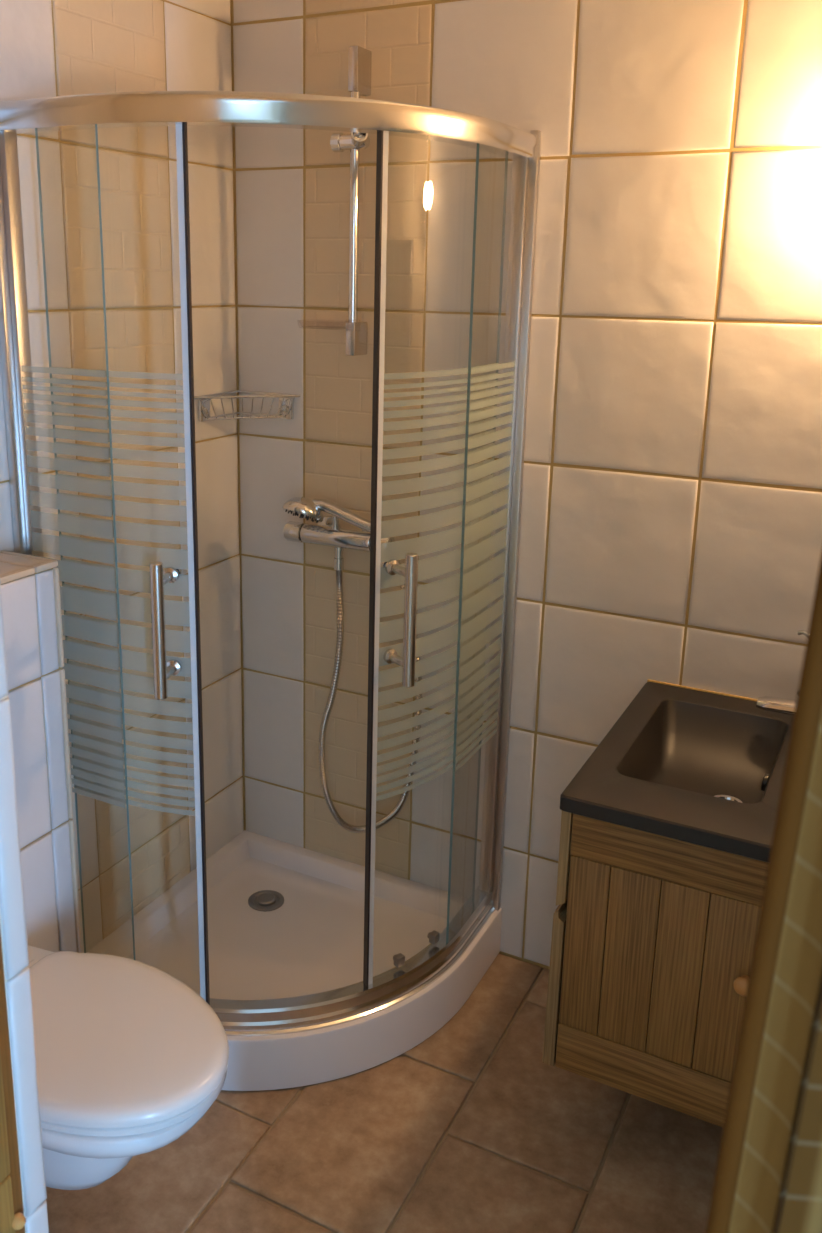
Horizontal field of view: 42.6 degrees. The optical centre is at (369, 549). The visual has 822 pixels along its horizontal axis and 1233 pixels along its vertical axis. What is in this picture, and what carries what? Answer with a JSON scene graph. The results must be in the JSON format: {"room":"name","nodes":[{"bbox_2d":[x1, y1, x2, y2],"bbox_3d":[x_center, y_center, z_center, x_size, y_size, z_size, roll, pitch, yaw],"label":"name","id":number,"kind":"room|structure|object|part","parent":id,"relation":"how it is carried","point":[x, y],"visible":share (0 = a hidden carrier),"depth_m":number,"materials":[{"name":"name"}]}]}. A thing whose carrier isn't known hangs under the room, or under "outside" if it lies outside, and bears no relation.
{"room":"bathroom","nodes":[
{"label":"bathroom","id":0,"kind":"room"},
{"bbox_2d":[0,586,48,1232],"bbox_3d":[-0.403,0.142,1.015,1.710,2.456,0.130,8,16,27],"label":"door frame","id":1,"kind":"structure","parent":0,"point":[12,907],"depth_m":1.13,"materials":[{"name":"beige paint"}]},
{"bbox_2d":[0,931,25,1232],"bbox_3d":[-0.418,0.307,1.023,0.038,2.120,0.129,8,16,27],"label":"trim","id":2,"kind":"structure","parent":1,"relation":"attached to","point":[12,1219],"depth_m":1.15,"materials":[{"name":"brown wood"}]},
{"bbox_2d":[0,0,243,952],"bbox_3d":[-0.759,-0.119,2.004,0.121,2.456,1.602,8,16,27],"label":"wall","id":3,"kind":"structure","parent":0,"point":[49,48],"depth_m":2.32,"materials":[{"name":"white tile"}]},
{"bbox_2d":[194,390,300,421],"bbox_3d":[-0.291,-0.338,2.516,0.186,0.061,0.186,8,16,27],"label":"basket","id":4,"kind":"object","parent":3,"relation":"attached to","point":[286,405],"visible":0.99,"depth_m":2.54,"materials":[{"name":"silver metal"}]},
{"bbox_3d":[-0.298,-0.319,2.544,0.148,0.005,0.148,8,16,27],"label":"frame","id":5,"kind":"part","parent":4,"relation":"part of","materials":[{"name":"silver metal"}]},
{"bbox_2d":[46,953,722,1232],"bbox_3d":[0.353,1.727,-0.073,4.800,0.062,5.300,8,16,27],"label":"floor","id":6,"kind":"structure","parent":0,"point":[467,1129],"depth_m":2.01,"materials":[{"name":"beige tile"}]},
{"bbox_2d":[0,551,81,952],"bbox_3d":[-0.807,0.617,1.830,0.143,1.104,0.682,8,16,27],"label":"half wall","id":7,"kind":"structure","parent":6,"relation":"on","point":[30,586],"depth_m":1.98,"materials":[{"name":"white tile"}]},
{"bbox_3d":[-0.755,0.103,1.639,0.013,0.013,0.624,8,16,27],"label":"edge trim","id":8,"kind":"part","parent":7,"relation":"part of","materials":[{"name":"beige ceramic"}]},
{"bbox_3d":[-0.646,0.016,1.984,0.130,0.013,0.010,8,16,27],"label":"edge trim","id":9,"kind":"part","parent":7,"relation":"part of","materials":[{"name":"beige ceramic"}]},
{"bbox_3d":[-0.594,0.030,1.932,0.013,0.013,0.055,8,16,27],"label":"edge trim","id":10,"kind":"part","parent":7,"relation":"part of","materials":[{"name":"beige ceramic"}]},
{"bbox_3d":[-0.585,0.128,1.978,0.013,0.197,0.010,8,16,27],"label":"edge trim","id":11,"kind":"part","parent":7,"relation":"part of","materials":[{"name":"beige ceramic"}]},
{"bbox_3d":[-0.589,0.378,2.043,0.013,0.314,0.010,8,16,27],"label":"edge trim","id":12,"kind":"part","parent":7,"relation":"part of","materials":[{"name":"white plastic"}]},
{"bbox_3d":[-0.594,0.684,2.122,0.013,0.312,0.010,8,16,27],"label":"edge trim","id":13,"kind":"part","parent":7,"relation":"part of","materials":[{"name":"white plastic"}]},
{"bbox_2d":[28,946,228,1189],"bbox_3d":[-0.486,0.916,1.772,0.552,0.304,0.358,8,16,27],"label":"toilet","id":14,"kind":"object","parent":7,"relation":"attached to","point":[129,1056],"visible":0.86,"depth_m":1.67,"materials":[{"name":"white ceramic"}]},
{"bbox_3d":[-0.440,0.812,1.721,0.446,0.017,0.352,8,16,27],"label":"seat","id":15,"kind":"part","parent":14,"relation":"part of","materials":[{"name":"white plastic"}]},
{"bbox_2d":[86,830,501,1090],"bbox_3d":[-0.191,0.973,2.450,0.764,0.125,0.764,8,16,27],"label":"shower tray","id":16,"kind":"object","parent":6,"relation":"on","point":[286,920],"visible":0.72,"depth_m":2.51,"materials":[{"name":"white ceramic"}]},
{"bbox_2d":[0,91,540,1035],"bbox_3d":[-0.136,0.080,2.085,1.072,1.791,0.358,-4,15,-17],"label":"shower enclosure","id":17,"kind":"object","parent":16,"relation":"on","point":[180,109],"visible":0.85,"depth_m":2.00,"materials":[{"name":"silver metal"}]},
{"bbox_3d":[-0.461,0.099,1.997,0.299,1.735,0.021,7,15,21],"label":"sliding door","id":18,"kind":"part","parent":17,"relation":"part of","materials":[{"name":"clear glass"}]},
{"bbox_3d":[-0.565,0.090,2.025,0.211,1.735,0.007,8,16,27],"label":"fixed panel","id":19,"kind":"part","parent":17,"relation":"part of","materials":[{"name":"clear glass"}]},
{"bbox_3d":[-0.373,0.139,1.932,0.029,0.256,0.092,4,15,12],"label":"handle","id":20,"kind":"part","parent":17,"relation":"part of","materials":[{"name":"silver metal"}]},
{"bbox_3d":[-0.125,-0.759,1.876,1.067,0.047,0.340,-4,15,-17],"label":"rail","id":21,"kind":"part","parent":17,"relation":"part of","materials":[{"name":"silver metal"}]},
{"bbox_3d":[-0.152,0.918,2.312,1.061,0.051,0.337,-4,15,-17],"label":"rail","id":22,"kind":"part","parent":17,"relation":"part of","materials":[{"name":"silver metal"}]},
{"bbox_2d":[318,528,422,832],"bbox_3d":[-0.005,0.335,2.562,0.292,0.806,0.035,9,17,29],"label":"shower hose","id":23,"kind":"object","parent":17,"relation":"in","point":[338,563],"visible":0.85,"depth_m":2.56,"materials":[{"name":"silver metal"}]},
{"bbox_3d":[0.058,0.127,2.013,0.029,0.260,0.092,-9,17,-33],"label":"handle","id":24,"kind":"part","parent":17,"relation":"part of","materials":[{"name":"silver metal"}]},
{"bbox_3d":[0.247,0.043,2.258,0.009,1.735,0.240,9,16,28],"label":"fixed panel","id":25,"kind":"part","parent":17,"relation":"part of","materials":[{"name":"clear glass"}]},
{"bbox_3d":[0.147,0.068,2.155,0.039,1.735,0.402,12,18,38],"label":"sliding door","id":26,"kind":"part","parent":17,"relation":"part of","materials":[{"name":"clear glass"}]},
{"bbox_2d":[231,0,821,969],"bbox_3d":[0.346,-0.198,2.381,1.710,2.456,0.121,8,16,27],"label":"wall","id":27,"kind":"structure","parent":0,"point":[671,524],"depth_m":2.28,"materials":[{"name":"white tile"}]},
{"bbox_2d":[283,515,394,558],"bbox_3d":[-0.065,-0.036,2.523,0.282,0.104,0.090,8,16,27],"label":"shower mixer","id":28,"kind":"object","parent":27,"relation":"attached to","point":[328,532],"visible":0.83,"depth_m":2.50,"materials":[{"name":"silver metal"}]},
{"bbox_3d":[-0.178,-0.044,2.560,0.046,0.049,0.049,8,16,27],"label":"temperature knob","id":29,"kind":"part","parent":28,"relation":"part of","materials":[{"name":"silver metal"}]},
{"bbox_2d":[282,497,370,531],"bbox_3d":[-0.097,-0.081,2.473,0.239,0.074,0.094,8,16,27],"label":"shower","id":30,"kind":"object","parent":28,"relation":"on","point":[308,509],"visible":0.99,"depth_m":2.47,"materials":[{"name":"silver metal"}]},
{"bbox_3d":[-0.067,-0.079,2.474,0.185,0.070,0.042,8,16,27],"label":"shower handle","id":31,"kind":"part","parent":30,"relation":"part of","materials":[{"name":"silver metal"}]},
{"bbox_2d":[334,547,343,558],"bbox_3d":[-0.072,0.005,2.514,0.023,0.028,0.023,8,16,27],"label":"outlet","id":32,"kind":"object","parent":28,"relation":"attached to","point":[338,550],"depth_m":2.51,"materials":[{"name":"silver metal"}]},
{"bbox_3d":[0.030,-0.013,2.453,0.046,0.049,0.049,8,16,27],"label":"flow knob","id":33,"kind":"part","parent":28,"relation":"part of","materials":[{"name":"silver metal"}]},
{"bbox_2d":[330,46,371,355],"bbox_3d":[-0.034,-0.757,2.324,0.094,0.647,0.095,8,16,27],"label":"riser rail","id":34,"kind":"object","parent":27,"relation":"attached to","point":[360,59],"visible":0.95,"depth_m":2.30,"materials":[{"name":"silver metal"}]},
{"bbox_2d":[297,319,347,328],"bbox_3d":[-0.091,-0.513,2.400,0.143,0.025,0.093,8,16,27],"label":"soap dish","id":35,"kind":"object","parent":34,"relation":"attached to","point":[308,327],"visible":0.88,"depth_m":2.40,"materials":[{"name":"clear plastic"}]},
{"bbox_2d":[542,811,767,1126],"bbox_3d":[0.641,0.667,2.024,0.436,0.545,0.576,8,16,27],"label":"vanity cabinet","id":36,"kind":"object","parent":27,"relation":"attached to","point":[653,939],"visible":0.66,"depth_m":1.82,"materials":[{"name":"brown wood"}]},
{"bbox_3d":[0.464,0.744,2.158,0.022,0.325,0.547,8,16,27],"label":"door","id":37,"kind":"part","parent":36,"relation":"part of","materials":[{"name":"brown wood"}]},
{"bbox_3d":[0.470,0.476,2.087,0.017,0.212,0.547,8,16,27],"label":"drawer","id":38,"kind":"part","parent":36,"relation":"part of","materials":[{"name":"brown wood"}]},
{"bbox_2d":[560,679,793,862],"bbox_3d":[0.647,0.435,1.951,0.422,0.128,0.604,8,16,27],"label":"washbasin","id":39,"kind":"object","parent":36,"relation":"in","point":[701,767],"visible":0.92,"depth_m":2.02,"materials":[{"name":"black ceramic"}]},
{"bbox_2d":[756,630,807,715],"bbox_3d":[0.819,0.255,2.019,0.142,0.198,0.056,15,20,43],"label":"tap","id":40,"kind":"object","parent":39,"relation":"on","point":[774,704],"visible":0.28,"depth_m":2.03,"materials":[{"name":"silver metal"}]},
{"bbox_3d":[0.806,0.300,2.035,0.117,0.039,0.045,13,18,38],"label":"spout","id":41,"kind":"part","parent":40,"relation":"part of","materials":[{"name":"silver metal"}]},
{"bbox_3d":[0.839,0.214,2.006,0.012,0.113,0.072,-5,16,-22],"label":"lever","id":42,"kind":"part","parent":40,"relation":"part of","materials":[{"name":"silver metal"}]},
{"bbox_3d":[0.616,0.714,1.730,0.033,0.033,0.030,8,16,27],"label":"knob","id":43,"kind":"part","parent":36,"relation":"part of","materials":[{"name":"brown wood"}]},
{"bbox_2d":[705,554,821,1232],"bbox_3d":[0.332,0.398,0.547,0.384,2.154,0.026,8,16,27],"label":"door curtain","id":44,"kind":"object","parent":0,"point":[768,1178],"visible":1,"depth_m":0.57,"materials":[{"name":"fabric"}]}
]}

